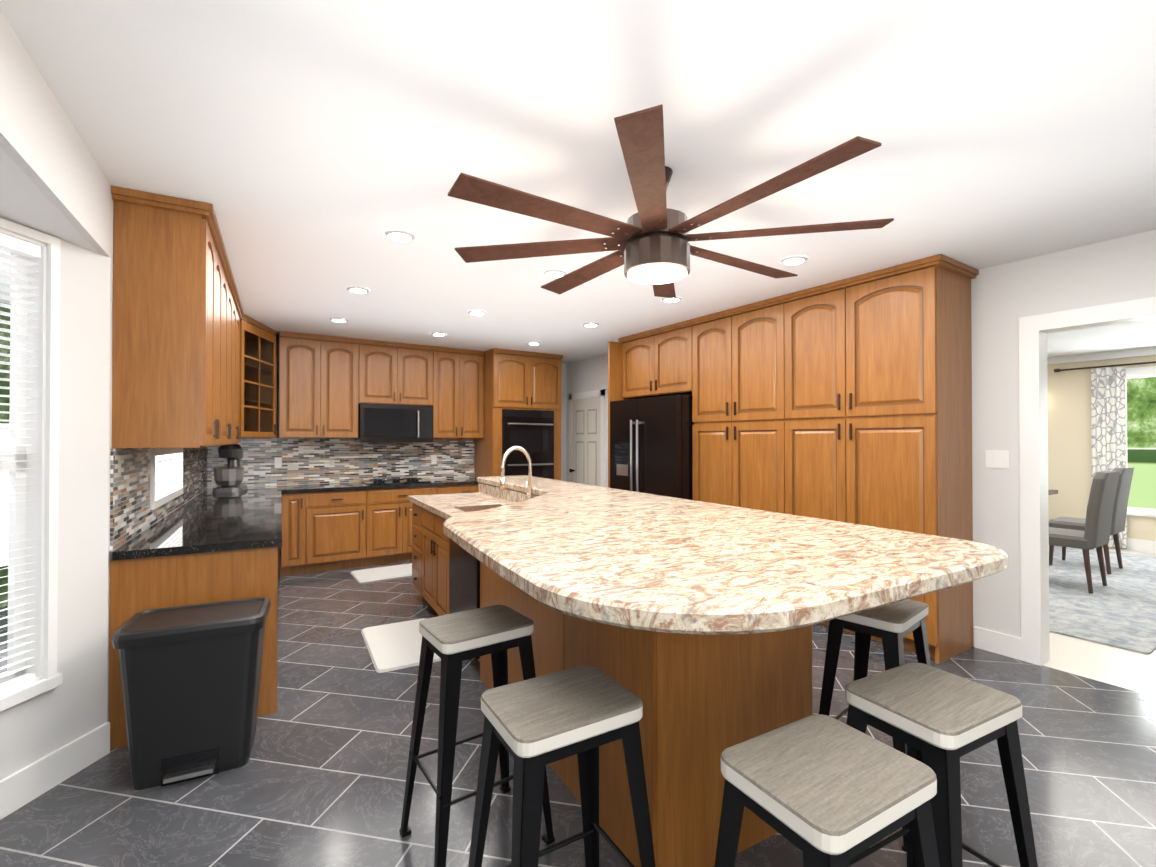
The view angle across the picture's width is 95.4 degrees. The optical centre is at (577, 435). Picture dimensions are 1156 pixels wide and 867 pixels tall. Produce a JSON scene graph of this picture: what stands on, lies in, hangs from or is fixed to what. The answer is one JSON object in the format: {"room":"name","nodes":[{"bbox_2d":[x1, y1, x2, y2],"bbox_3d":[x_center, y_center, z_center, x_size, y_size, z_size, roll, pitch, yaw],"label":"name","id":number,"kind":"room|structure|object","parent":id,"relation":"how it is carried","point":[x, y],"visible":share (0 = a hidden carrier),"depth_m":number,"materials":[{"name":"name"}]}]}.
{"room":"kitchen","nodes":[
{"label":"kitchen","id":0,"kind":"room"},
{"bbox_2d":[0,146,97,252],"bbox_3d":[-2.406,-0.884,-1.494,4.672,0.049,6.450,0,-1,-33],"label":"ceiling","id":1,"kind":"structure","parent":0,"point":[25,200],"depth_m":1.92,"materials":[{"name":"white paint"}]},
{"bbox_2d":[0,239,109,779],"bbox_3d":[-2.413,0.130,0.145,0.120,2.620,4.600,0,0,5],"label":"wall","id":2,"kind":"structure","parent":0,"point":[73,706],"depth_m":2.30,"materials":[{"name":"white paint"}]},
{"bbox_2d":[0,218,62,711],"bbox_3d":[-2.296,0.102,1.430,0.148,1.865,1.580,0,0,5],"label":"window","id":3,"kind":"structure","parent":2,"relation":"in","point":[40,519],"depth_m":2.15,"materials":[{"name":"white"}]},
{"bbox_2d":[0,233,40,691],"bbox_3d":[-2.281,0.097,1.429,0.048,1.759,1.450,0,0,5],"label":"window blinds","id":4,"kind":"object","parent":3,"relation":"attached to","point":[18,246],"visible":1,"depth_m":2.09,"materials":[{"name":"white plastic"}]},
{"bbox_2d":[0,722,109,819],"bbox_3d":[-2.346,1.370,0.130,2.845,0.140,3.635,0,-1,-33],"label":"baseboard","id":5,"kind":"structure","parent":2,"relation":"attached to","point":[20,788],"depth_m":2.18,"materials":[{"name":"white wood"}]},
{"bbox_2d":[110,447,209,550],"bbox_3d":[-3.074,0.255,4.044,0.259,0.589,3.650,0,-1,-33],"label":"tile backsplash","id":6,"kind":"structure","parent":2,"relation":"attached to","point":[131,514],"depth_m":2.89,"materials":[{"name":"tile"}]},
{"bbox_2d":[0,10,110,256],"bbox_3d":[-0.569,-1.017,-0.325,0.030,0.335,6.391,0,-1,-30],"label":"wall","id":7,"kind":"structure","parent":0,"point":[43,146],"depth_m":1.76,"materials":[{"name":"white paint"}]},
{"bbox_2d":[107,193,190,721],"bbox_3d":[-3.211,0.161,4.153,0.120,2.620,4.020,0,-1,-29],"label":"wall","id":8,"kind":"structure","parent":0,"point":[111,340],"depth_m":2.45,"materials":[{"name":"white paint"}]},
{"bbox_2d":[150,448,182,509],"bbox_3d":[-2.822,0.262,3.636,0.024,0.370,1.100,0,-1,-29],"label":"window","id":9,"kind":"structure","parent":8,"relation":"in","point":[166,475],"depth_m":3.45,"materials":[{"name":"white"}]},
{"bbox_2d":[111,186,243,447],"bbox_3d":[-2.318,-0.546,3.155,0.529,1.218,1.326,0,-1,-33],"label":"upper cabinet","id":10,"kind":"object","parent":8,"relation":"attached to","point":[178,313],"depth_m":2.58,"materials":[{"name":"brown wood"}]},
{"bbox_2d":[239,314,275,437],"bbox_3d":[-3.434,-0.558,5.323,0.684,1.158,1.104,0,-1,-33],"label":"upper cabinet","id":11,"kind":"object","parent":8,"relation":"attached to","point":[257,403],"visible":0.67,"depth_m":5.23,"materials":[{"name":"brown wood"}]},
{"bbox_2d":[252,336,565,486],"bbox_3d":[0.078,0.195,8.381,10.700,2.620,0.120,0,-1,-33],"label":"wall","id":12,"kind":"structure","parent":0,"point":[563,421],"depth_m":8.11,"materials":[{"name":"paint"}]},
{"bbox_2d":[277,331,364,437],"bbox_3d":[-2.968,-0.552,6.089,0.874,1.158,0.336,0,-1,-33],"label":"upper cabinet","id":13,"kind":"object","parent":12,"relation":"attached to","point":[326,385],"depth_m":5.92,"materials":[{"name":"brown wood"}]},
{"bbox_2d":[210,434,473,487],"bbox_3d":[-2.699,0.274,6.468,3.013,0.589,0.013,0,-1,-33],"label":"tile backsplash","id":14,"kind":"structure","parent":12,"relation":"attached to","point":[317,461],"depth_m":6.37,"materials":[{"name":"tile"}]},
{"bbox_2d":[275,457,281,467],"bbox_3d":[-3.413,0.306,5.990,0.070,0.120,0.003,0,-1,-33],"label":"outlet","id":15,"kind":"object","parent":14,"relation":"attached to","point":[278,462],"depth_m":5.99,"materials":[{"name":"white plastic"}]},
{"bbox_2d":[431,455,436,463],"bbox_3d":[-1.910,0.314,6.981,0.070,0.120,0.003,0,-1,-33],"label":"outlet","id":16,"kind":"object","parent":14,"relation":"attached to","point":[433,457],"depth_m":6.98,"materials":[{"name":"white plastic"}]},
{"bbox_2d":[365,339,432,405],"bbox_3d":[-2.289,-0.754,6.538,0.880,0.748,0.336,0,-1,-33],"label":"upper cabinet","id":17,"kind":"object","parent":12,"relation":"attached to","point":[395,373],"depth_m":6.40,"materials":[{"name":"brown wood"}]},
{"bbox_2d":[354,404,432,441],"bbox_3d":[-2.264,-0.145,6.495,0.860,0.450,0.427,0,-1,-33],"label":"microwave","id":18,"kind":"object","parent":17,"relation":"attached to","point":[391,423],"visible":0.96,"depth_m":6.33,"materials":[{"name":"black metal"}]},
{"bbox_2d":[433,347,484,437],"bbox_3d":[-1.661,-0.546,6.951,0.754,1.158,0.336,0,-1,-33],"label":"upper cabinet","id":19,"kind":"object","parent":12,"relation":"attached to","point":[458,374],"depth_m":6.82,"materials":[{"name":"brown wood"}]},
{"bbox_2d":[0,547,1155,866],"bbox_3d":[0.998,1.491,2.887,15.200,0.060,10.450,0,-1,-33],"label":"floor","id":20,"kind":"structure","parent":0,"point":[318,778],"depth_m":2.22,"materials":[{"name":"tile"}]},
{"bbox_2d":[111,597,270,789],"bbox_3d":[-1.701,1.127,2.359,0.536,0.660,0.366,0,-1,-25],"label":"trash can","id":21,"kind":"object","parent":20,"relation":"on","point":[190,676],"visible":1,"depth_m":2.23,"materials":[{"name":"black plastic"}]},
{"bbox_2d":[109,546,279,749],"bbox_3d":[-2.646,1.031,3.935,0.857,0.878,3.098,0,-1,-33],"label":"base cabinet","id":22,"kind":"object","parent":20,"relation":"on","point":[154,583],"depth_m":2.60,"materials":[{"name":"brown wood"}]},
{"bbox_2d":[110,490,281,561],"bbox_3d":[-2.604,0.569,3.927,0.894,0.040,3.076,0,-1,-33],"label":"countertop","id":23,"kind":"structure","parent":22,"relation":"on","point":[250,520],"depth_m":3.05,"materials":[{"name":"black stone"}]},
{"bbox_2d":[280,493,315,575],"bbox_3d":[-3.131,1.045,5.807,0.295,0.878,0.606,0,-1,-33],"label":"base cabinet","id":24,"kind":"object","parent":20,"relation":"on","point":[298,548],"depth_m":5.57,"materials":[{"name":"brown wood"}]},
{"bbox_2d":[316,489,375,571],"bbox_3d":[-2.808,1.047,6.020,0.740,0.878,0.606,0,-1,-33],"label":"base cabinet","id":25,"kind":"object","parent":20,"relation":"on","point":[330,526],"depth_m":5.83,"materials":[{"name":"brown wood"}]},
{"bbox_2d":[200,477,478,493],"bbox_3d":[-2.545,0.587,6.185,3.064,0.040,0.626,0,-1,-33],"label":"countertop","id":26,"kind":"structure","parent":25,"relation":"on","point":[335,487],"depth_m":5.99,"materials":[{"name":"black stone"}]},
{"bbox_2d":[212,444,247,492],"bbox_3d":[-3.527,0.324,5.346,0.301,0.472,0.413,0,-1,-33],"label":"stand mixer","id":27,"kind":"object","parent":26,"relation":"on","point":[229,479],"visible":0.98,"depth_m":5.20,"materials":[{"name":"grey metal"}]},
{"bbox_2d":[364,477,431,484],"bbox_3d":[-2.220,0.548,6.432,0.720,0.042,0.440,0,-1,-33],"label":"cooktop","id":28,"kind":"object","parent":26,"relation":"in","point":[409,480],"depth_m":6.28,"materials":[{"name":"black metal"}]},
{"bbox_2d":[350,563,411,581],"bbox_3d":[-1.968,1.476,5.752,0.900,0.015,0.500,0,-1,-33],"label":"anti-fatigue mat","id":29,"kind":"object","parent":20,"relation":"on","point":[381,573],"visible":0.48,"depth_m":5.62,"materials":[{"name":"grey"}]},
{"bbox_2d":[361,618,440,672],"bbox_3d":[-1.222,1.460,3.729,0.500,0.015,0.850,0,-1,-29],"label":"anti-fatigue mat","id":30,"kind":"object","parent":20,"relation":"on","point":[393,646],"visible":0.69,"depth_m":3.64,"materials":[{"name":"grey"}]},
{"bbox_2d":[376,485,443,564],"bbox_3d":[-2.219,1.050,6.408,0.930,0.878,0.606,0,-1,-33],"label":"base cabinet","id":31,"kind":"object","parent":20,"relation":"on","point":[394,542],"depth_m":6.12,"materials":[{"name":"brown wood"}]},
{"bbox_2d":[444,485,478,493],"bbox_3d":[-1.606,1.053,6.813,0.800,0.878,0.606,0,-1,-33],"label":"base cabinet","id":32,"kind":"object","parent":20,"relation":"on","point":[448,489],"depth_m":6.55,"materials":[{"name":"brown wood"}]},
{"bbox_2d":[400,605,554,866],"bbox_3d":[-0.369,1.064,1.911,0.454,0.780,0.381,0,-1,-33],"label":"bar stool","id":33,"kind":"object","parent":20,"relation":"on","point":[453,641],"visible":0.9,"depth_m":1.85,"materials":[{"name":"grey metal"}]},
{"bbox_2d":[475,348,562,480],"bbox_3d":[-0.828,0.187,7.303,1.050,2.618,0.656,0,-1,-33],"label":"tall cabinet","id":34,"kind":"object","parent":20,"relation":"on","point":[519,380],"visible":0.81,"depth_m":7.00,"materials":[{"name":"brown wood"}]},
{"bbox_2d":[502,409,553,478],"bbox_3d":[-0.641,0.244,7.033,0.775,1.180,0.095,0,-1,-33],"label":"double wall oven","id":35,"kind":"object","parent":34,"relation":"in","point":[531,432],"visible":0.79,"depth_m":7.04,"materials":[{"name":"black metal"}]},
{"bbox_2d":[468,666,655,866],"bbox_3d":[-0.044,1.059,1.347,0.460,0.780,0.389,0,-1,-33],"label":"bar stool","id":36,"kind":"object","parent":20,"relation":"on","point":[534,726],"visible":1,"depth_m":1.30,"materials":[{"name":"grey"}]},
{"bbox_2d":[412,491,812,866],"bbox_3d":[-0.308,0.961,3.451,1.046,1.010,3.713,0,-1,-33],"label":"kitchen island","id":37,"kind":"object","parent":20,"relation":"on","point":[684,734],"depth_m":1.84,"materials":[{"name":"brown wood"}]},
{"bbox_2d":[408,475,1007,690],"bbox_3d":[-0.190,0.423,3.232,1.916,0.058,4.299,0,-1,-33],"label":"island countertop","id":38,"kind":"structure","parent":37,"relation":"on","point":[697,593],"depth_m":1.74,"materials":[{"name":"beige stone"}]},
{"bbox_2d":[500,446,531,498],"bbox_3d":[-0.466,0.313,3.954,0.268,0.472,0.109,0,-1,-33],"label":"faucet","id":39,"kind":"object","parent":38,"relation":"on","point":[502,478],"visible":0.96,"depth_m":3.95,"materials":[{"name":"silver metal"}]},
{"bbox_2d":[610,395,693,499],"bbox_3d":[0.927,0.543,5.698,0.773,1.880,1.070,0,-1,-33],"label":"fridge","id":40,"kind":"object","parent":20,"relation":"on","point":[651,445],"visible":0.44,"depth_m":5.36,"materials":[{"name":"black metal"}]},
{"bbox_2d":[688,298,775,511],"bbox_3d":[1.652,0.168,4.856,0.548,2.618,1.099,0,-1,-33],"label":"tall cabinet","id":41,"kind":"object","parent":20,"relation":"on","point":[732,352],"depth_m":4.73,"materials":[{"name":"brown wood"}]},
{"bbox_2d":[772,282,835,625],"bbox_3d":[2.059,0.163,4.240,0.548,2.618,0.653,0,-1,-33],"label":"tall cabinet","id":42,"kind":"object","parent":20,"relation":"on","point":[803,317],"depth_m":4.16,"materials":[{"name":"brown wood"}]},
{"bbox_2d":[715,714,939,866],"bbox_3d":[0.506,1.057,1.075,0.441,0.780,0.366,0,-1,-29],"label":"bar stool","id":43,"kind":"object","parent":20,"relation":"on","point":[819,790],"visible":1,"depth_m":1.03,"materials":[{"name":"grey wood"}]},
{"bbox_2d":[819,599,930,851],"bbox_3d":[1.202,1.065,2.108,0.441,0.780,0.366,0,-1,-41],"label":"bar stool","id":44,"kind":"object","parent":20,"relation":"on","point":[892,625],"visible":0.38,"depth_m":2.06,"materials":[{"name":"grey metal"}]},
{"bbox_2d":[832,254,975,663],"bbox_3d":[2.345,0.160,3.805,0.548,2.618,0.664,0,-1,-33],"label":"tall cabinet","id":45,"kind":"object","parent":20,"relation":"on","point":[848,400],"depth_m":3.58,"materials":[{"name":"brown wood"}]},
{"bbox_2d":[845,662,1037,866],"bbox_3d":[0.921,1.059,1.372,0.441,0.780,0.366,0,-1,-27],"label":"bar stool","id":46,"kind":"object","parent":20,"relation":"on","point":[939,722],"visible":0.81,"depth_m":1.31,"materials":[{"name":"grey"}]},
{"bbox_2d":[1049,546,1155,653],"bbox_3d":[4.731,1.479,6.037,4.300,0.012,3.200,0,-1,-33],"label":"dining rug","id":47,"kind":"object","parent":20,"relation":"on","point":[1118,610],"visible":0.3,"depth_m":4.67,"materials":[{"name":"grey carpet"}]},
{"bbox_2d":[1048,489,1057,494],"bbox_3d":[5.095,1.100,6.759,2.500,0.756,1.000,0,-1,-33],"label":"dining table","id":48,"kind":"object","parent":47,"relation":"on","point":[1051,492],"depth_m":6.94,"materials":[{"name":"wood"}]},
{"bbox_2d":[1049,471,1119,593],"bbox_3d":[4.838,0.901,5.171,0.520,1.124,0.630,0,-1,-33],"label":"dining chair","id":49,"kind":"object","parent":47,"relation":"on","point":[1096,532],"visible":0.75,"depth_m":4.91,"materials":[{"name":"grey fabric"}]},
{"bbox_2d":[1049,467,1133,573],"bbox_3d":[5.709,0.907,5.865,0.520,1.124,0.630,0,-1,-33],"label":"dining chair","id":50,"kind":"object","parent":47,"relation":"on","point":[1119,514],"visible":0.65,"depth_m":5.70,"materials":[{"name":"grey fabric"}]},
{"bbox_2d":[0,0,1155,363],"bbox_3d":[0.998,-1.199,2.908,15.200,0.080,10.450,0,-1,-33],"label":"ceiling","id":51,"kind":"structure","parent":0,"point":[312,150],"depth_m":2.03,"materials":[{"name":"white paint"}]},
{"bbox_2d":[330,318,347,321],"bbox_3d":[-2.346,-1.134,5.165,0.167,0.011,0.167,0,-1,45],"label":"recessed light","id":52,"kind":"object","parent":51,"relation":"in","point":[333,319],"depth_m":5.14,"materials":[{"name":"grey plastic"}]},
{"bbox_2d":[347,287,369,292],"bbox_3d":[-1.727,-1.142,4.135,0.167,0.011,0.167,0,-1,45],"label":"recessed light","id":53,"kind":"object","parent":51,"relation":"in","point":[353,289],"depth_m":4.12,"materials":[{"name":"grey plastic"}]},
{"bbox_2d":[384,230,414,240],"bbox_3d":[-1.029,-1.151,3.039,0.167,0.011,0.167,0,-1,45],"label":"recessed light","id":54,"kind":"object","parent":51,"relation":"in","point":[399,235],"depth_m":3.01,"materials":[{"name":"grey plastic"}]},
{"bbox_2d":[431,333,446,335],"bbox_3d":[-1.552,-1.129,5.868,0.167,0.011,0.167,0,-1,45],"label":"recessed light","id":55,"kind":"object","parent":51,"relation":"in","point":[435,334],"depth_m":5.84,"materials":[{"name":"grey"}]},
{"bbox_2d":[468,311,485,314],"bbox_3d":[-0.939,-1.137,4.883,0.167,0.011,0.167,0,-1,45],"label":"recessed light","id":56,"kind":"object","parent":51,"relation":"in","point":[470,312],"depth_m":4.86,"materials":[{"name":"grey plastic"}]},
{"bbox_2d":[527,342,540,344],"bbox_3d":[-0.537,-1.124,6.417,0.167,0.011,0.167,0,-1,45],"label":"recessed light","id":57,"kind":"object","parent":51,"relation":"in","point":[531,343],"depth_m":6.38,"materials":[{"name":"grey"}]},
{"bbox_2d":[543,269,565,277],"bbox_3d":[-0.165,-1.146,3.728,0.167,0.011,0.167,0,-1,45],"label":"recessed light","id":58,"kind":"object","parent":51,"relation":"in","point":[554,273],"depth_m":3.70,"materials":[{"name":"grey plastic"}]},
{"bbox_2d":[583,323,598,326],"bbox_3d":[0.132,-1.133,5.385,0.167,0.011,0.167,0,-1,45],"label":"recessed light","id":59,"kind":"object","parent":51,"relation":"in","point":[585,324],"depth_m":5.36,"materials":[{"name":"grey"}]},
{"bbox_2d":[448,104,893,297],"bbox_3d":[0.349,-0.935,2.328,1.860,0.454,1.860,0,-1,-33],"label":"ceiling fan","id":60,"kind":"object","parent":51,"relation":"hanging from","point":[650,239],"visible":1,"depth_m":2.14,"materials":[{"name":"brown wood"}]},
{"bbox_2d":[661,297,681,301],"bbox_3d":[0.784,-1.140,4.414,0.167,0.011,0.167,0,-1,45],"label":"recessed light","id":61,"kind":"object","parent":51,"relation":"in","point":[665,299],"depth_m":4.39,"materials":[{"name":"grey plastic"}]},
{"bbox_2d":[780,256,807,264],"bbox_3d":[1.417,-1.148,3.453,0.167,0.011,0.167,0,-1,45],"label":"recessed light","id":62,"kind":"object","parent":51,"relation":"in","point":[792,260],"depth_m":3.43,"materials":[{"name":"grey plastic"}]},
{"bbox_2d":[566,230,1155,645],"bbox_3d":[2.635,0.160,3.976,0.120,2.620,10.050,0,-1,-33],"label":"wall","id":63,"kind":"structure","parent":0,"point":[1005,297],"depth_m":3.52,"materials":[{"name":"white paint"}]},
{"bbox_2d":[569,389,604,486],"bbox_3d":[0.091,0.429,7.645,0.087,2.140,0.920,0,-1,-33],"label":"door","id":64,"kind":"structure","parent":63,"relation":"attached to","point":[587,438],"depth_m":7.63,"materials":[{"name":"white wood"}]},
{"bbox_2d":[620,320,687,399],"bbox_3d":[1.044,-0.785,5.785,0.548,0.698,1.110,0,-1,-33],"label":"upper cabinet","id":65,"kind":"object","parent":63,"relation":"attached to","point":[653,363],"depth_m":5.62,"materials":[{"name":"brown wood"}]},
{"bbox_2d":[986,450,1009,467],"bbox_3d":[2.833,0.157,3.556,0.012,0.120,0.130,0,-1,-33],"label":"light switch","id":66,"kind":"object","parent":63,"relation":"attached to","point":[997,458],"visible":1,"depth_m":3.55,"materials":[{"name":"white plastic"}]},
{"bbox_2d":[1019,297,1155,665],"bbox_3d":[3.446,0.340,2.743,0.156,2.240,1.780,0,-1,-33],"label":"trim","id":67,"kind":"structure","parent":63,"relation":"attached to","point":[1034,330],"depth_m":3.39,"materials":[{"name":"white"}]},
{"bbox_2d":[1047,355,1155,540],"bbox_3d":[7.227,0.184,7.003,0.120,2.620,10.050,0,-1,-33],"label":"wall","id":68,"kind":"structure","parent":0,"point":[1069,443],"depth_m":7.35,"materials":[{"name":"beige paint"}]},
{"bbox_2d":[1047,347,1155,552],"bbox_3d":[7.177,0.183,6.970,0.140,2.620,10.050,0,-1,-33],"label":"trim","id":69,"kind":"structure","parent":68,"relation":"attached to","point":[1139,544],"depth_m":6.86,"materials":[{"name":"white wood"}]},
{"bbox_2d":[1054,361,1155,548],"bbox_3d":[7.534,0.256,6.313,0.125,2.425,2.760,0,-1,-33],"label":"curtain","id":70,"kind":"object","parent":68,"relation":"hanging from","point":[1108,411],"visible":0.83,"depth_m":6.98,"materials":[{"name":"fabric"}]},
{"label":"outside","id":71,"kind":"structure","parent":0,"visible":0},
{"bbox_2d":[0,302,9,606],"bbox_3d":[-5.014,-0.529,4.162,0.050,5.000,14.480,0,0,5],"label":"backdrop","id":72,"kind":"structure","parent":71,"point":[4,514],"depth_m":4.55,"materials":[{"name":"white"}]},
{"bbox_2d":[1126,377,1155,508],"bbox_3d":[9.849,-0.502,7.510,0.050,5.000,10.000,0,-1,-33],"label":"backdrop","id":73,"kind":"structure","parent":71,"point":[1141,426],"depth_m":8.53,"materials":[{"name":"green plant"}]}
]}

